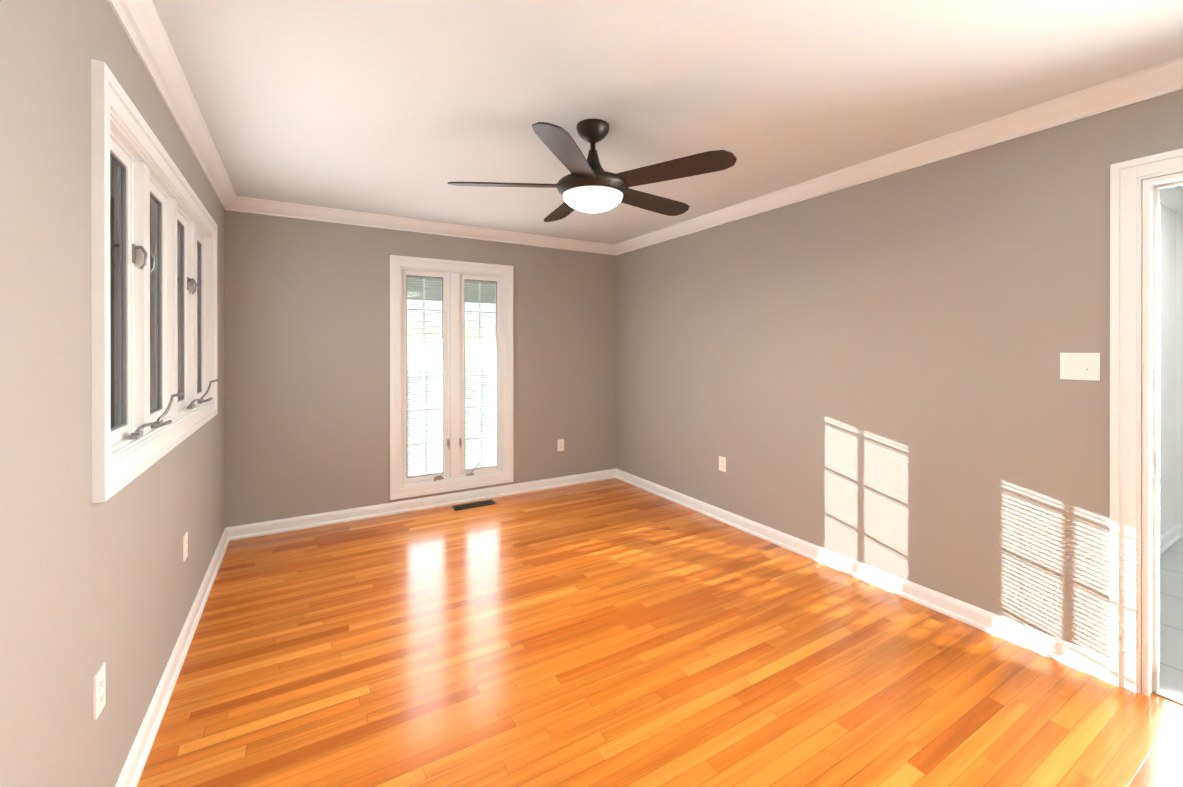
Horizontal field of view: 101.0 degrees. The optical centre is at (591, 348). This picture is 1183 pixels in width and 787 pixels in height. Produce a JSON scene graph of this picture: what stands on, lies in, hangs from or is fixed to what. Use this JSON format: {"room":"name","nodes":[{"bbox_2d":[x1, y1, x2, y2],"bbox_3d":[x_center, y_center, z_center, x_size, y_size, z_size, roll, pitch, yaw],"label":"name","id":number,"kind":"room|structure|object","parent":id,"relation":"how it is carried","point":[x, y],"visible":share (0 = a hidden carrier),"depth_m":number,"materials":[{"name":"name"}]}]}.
{"room":"empty bedroom","nodes":[
{"label":"empty bedroom","id":0,"kind":"room"},
{"bbox_2d":[0,0,224,786],"bbox_3d":[-1.446,0.147,1.397,0.120,2.440,4.730,0,0,-31],"label":"wall","id":1,"kind":"structure","parent":0,"point":[88,588],"depth_m":1.14,"materials":[{"name":"paint"}]},
{"bbox_2d":[93,662,105,720],"bbox_3d":[-1.317,0.918,1.306,0.009,0.114,0.070,0,0,-31],"label":"electrical outlet","id":2,"kind":"object","parent":1,"relation":"attached to","point":[99,690],"visible":1,"depth_m":1.29,"materials":[{"name":"white plastic"}]},
{"bbox_2d":[91,59,218,502],"bbox_3d":[-1.834,-0.175,2.097,0.228,1.153,1.980,0,0,-31],"label":"window","id":3,"kind":"structure","parent":1,"relation":"in","point":[154,358],"depth_m":1.68,"materials":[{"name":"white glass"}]},
{"bbox_2d":[115,527,230,786],"bbox_3d":[-1.414,1.321,1.488,0.026,0.092,4.610,0,0,-31],"label":"baseboard","id":4,"kind":"structure","parent":1,"relation":"attached to","point":[133,767],"depth_m":1.91,"materials":[{"name":"white wood"}]},
{"bbox_2d":[107,0,238,211],"bbox_3d":[-1.393,-1.026,1.497,0.074,0.094,4.610,0,0,-31],"label":"crown molding","id":5,"kind":"structure","parent":1,"relation":"attached to","point":[143,26],"depth_m":1.87,"materials":[{"name":"white wood"}]},
{"bbox_2d":[183,532,187,561],"bbox_3d":[-1.888,0.921,2.270,0.009,0.114,0.070,0,0,-31],"label":"electrical outlet","id":6,"kind":"object","parent":1,"relation":"attached to","point":[185,545],"visible":1,"depth_m":2.25,"materials":[{"name":"white plastic"}]},
{"bbox_2d":[225,210,615,527],"bbox_3d":[-1.200,0.143,4.363,3.570,2.440,0.120,0,0,-31],"label":"wall","id":7,"kind":"structure","parent":0,"point":[307,367],"depth_m":3.87,"materials":[{"name":"paint"}]},
{"bbox_2d":[231,469,614,540],"bbox_3d":[-1.163,1.317,4.302,3.270,0.092,0.026,0,0,-31],"label":"baseboard","id":8,"kind":"structure","parent":7,"relation":"attached to","point":[340,516],"depth_m":4.06,"materials":[{"name":"white wood"}]},
{"bbox_2d":[239,196,614,254],"bbox_3d":[-1.151,-1.030,4.278,3.150,0.094,0.074,0,0,-31],"label":"crown molding","id":9,"kind":"structure","parent":7,"relation":"attached to","point":[246,204],"depth_m":4.05,"materials":[{"name":"white wood"}]},
{"bbox_2d":[389,255,512,499],"bbox_3d":[-1.234,0.237,4.345,1.074,2.012,0.178,0,0,-31],"label":"window","id":10,"kind":"structure","parent":7,"relation":"in","point":[455,472],"depth_m":4.29,"materials":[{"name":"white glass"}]},
{"bbox_2d":[557,439,563,450],"bbox_3d":[-0.303,0.958,4.822,0.070,0.114,0.009,0,0,-31],"label":"electrical outlet","id":11,"kind":"object","parent":7,"relation":"attached to","point":[560,444],"visible":1,"depth_m":4.82,"materials":[{"name":"white plastic"}]},
{"bbox_2d":[137,478,1182,786],"bbox_3d":[1.469,1.426,2.385,6.140,0.120,6.250,0,0,-31],"label":"floor","id":12,"kind":"structure","parent":0,"point":[613,632],"depth_m":2.05,"materials":[{"name":"brown wood"}]},
{"bbox_2d":[451,500,495,510],"bbox_3d":[-1.021,1.359,4.239,0.360,0.008,0.125,0,0,-31],"label":"floor vent","id":13,"kind":"object","parent":12,"relation":"in","point":[472,505],"visible":1,"depth_m":4.23,"materials":[{"name":"grey metal"}]},
{"bbox_2d":[152,0,1182,243],"bbox_3d":[1.469,-1.134,2.382,6.140,0.120,6.250,0,0,-31],"label":"ceiling","id":14,"kind":"structure","parent":0,"point":[404,108],"depth_m":1.98,"materials":[{"name":"paint"}]},
{"bbox_2d":[448,119,736,221],"bbox_3d":[0.016,-0.868,2.399,1.298,0.411,1.302,0,0,-31],"label":"ceiling fan","id":15,"kind":"object","parent":14,"relation":"hanging from","point":[589,185],"visible":1,"depth_m":2.23,"materials":[{"name":"brown wood"}]},
{"bbox_2d":[616,89,1182,692],"bbox_3d":[1.878,0.146,2.557,0.120,2.440,6.130,0,0,-31],"label":"wall","id":16,"kind":"structure","parent":0,"point":[866,373],"depth_m":2.63,"materials":[{"name":"paint"}]},
{"bbox_2d":[719,456,725,471],"bbox_3d":[1.034,0.914,3.853,0.009,0.114,0.070,0,0,-31],"label":"electrical outlet","id":17,"kind":"object","parent":16,"relation":"attached to","point":[722,463],"visible":1,"depth_m":3.85,"materials":[{"name":"white plastic"}]},
{"bbox_2d":[615,468,1109,682],"bbox_3d":[1.188,1.318,3.577,0.026,0.092,3.674,0,0,-31],"label":"baseboard","id":18,"kind":"structure","parent":16,"relation":"attached to","point":[1089,662],"depth_m":2.63,"materials":[{"name":"white wood"}]},
{"bbox_2d":[615,57,1182,254],"bbox_3d":[1.407,-1.028,3.159,0.074,0.094,4.610,0,0,-31],"label":"crown molding","id":19,"kind":"structure","parent":16,"relation":"attached to","point":[1167,77],"depth_m":2.41,"materials":[{"name":"white wood"}]},
{"bbox_2d":[1060,353,1099,380],"bbox_3d":[2.085,0.076,2.083,0.008,0.116,0.124,0,0,-31],"label":"switch plate","id":20,"kind":"object","parent":16,"relation":"attached to","point":[1079,366],"visible":1,"depth_m":2.08,"materials":[{"name":"white plastic"}]},
{"bbox_2d":[1109,148,1182,704],"bbox_3d":[2.427,0.309,1.632,0.174,2.116,0.932,0,0,-31],"label":"door frame","id":21,"kind":"structure","parent":16,"relation":"attached to","point":[1134,274],"depth_m":1.94,"materials":[{"name":"white wood"}]},
{"bbox_2d":[1160,204,1179,535],"bbox_3d":[3.130,0.145,2.945,2.430,2.440,0.120,0,0,-31],"label":"wall","id":22,"kind":"structure","parent":0,"point":[1171,368],"depth_m":3.44,"materials":[{"name":"paint"}]},
{"bbox_2d":[1159,524,1181,555],"bbox_3d":[3.155,1.319,2.876,2.400,0.092,0.026,0,0,-31],"label":"baseboard","id":23,"kind":"structure","parent":22,"relation":"attached to","point":[1171,536],"depth_m":3.39,"materials":[{"name":"white wood"}]},
{"bbox_2d":[1160,186,1182,211],"bbox_3d":[3.193,-1.028,2.868,2.280,0.094,0.074,0,0,-31],"label":"ceiling","id":24,"kind":"structure","parent":22,"relation":"attached to","point":[1171,198],"depth_m":3.31,"materials":[{"name":"white paint"}]},
{"bbox_2d":[1180,212,1182,525],"bbox_3d":[4.933,0.146,2.445,0.120,2.440,2.820,0,0,-31],"label":"wall","id":25,"kind":"structure","parent":0,"point":[1181,213],"depth_m":3.50,"materials":[{"name":"paint"}]},
{"label":"outside","id":26,"kind":"structure","parent":0,"visible":0},
{"bbox_2d":[407,368,494,474],"bbox_3d":[-0.374,1.787,5.589,66.000,0.050,70.000,0,0,-31],"label":"ground","id":27,"kind":"structure","parent":26,"point":[441,416],"depth_m":12.92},
{"bbox_2d":[407,278,494,302],"bbox_3d":[-2.512,0.332,5.466,6.200,2.860,2.515,0,0,-31],"label":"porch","id":28,"kind":"object","parent":27,"relation":"on","point":[441,290],"depth_m":6.99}
]}

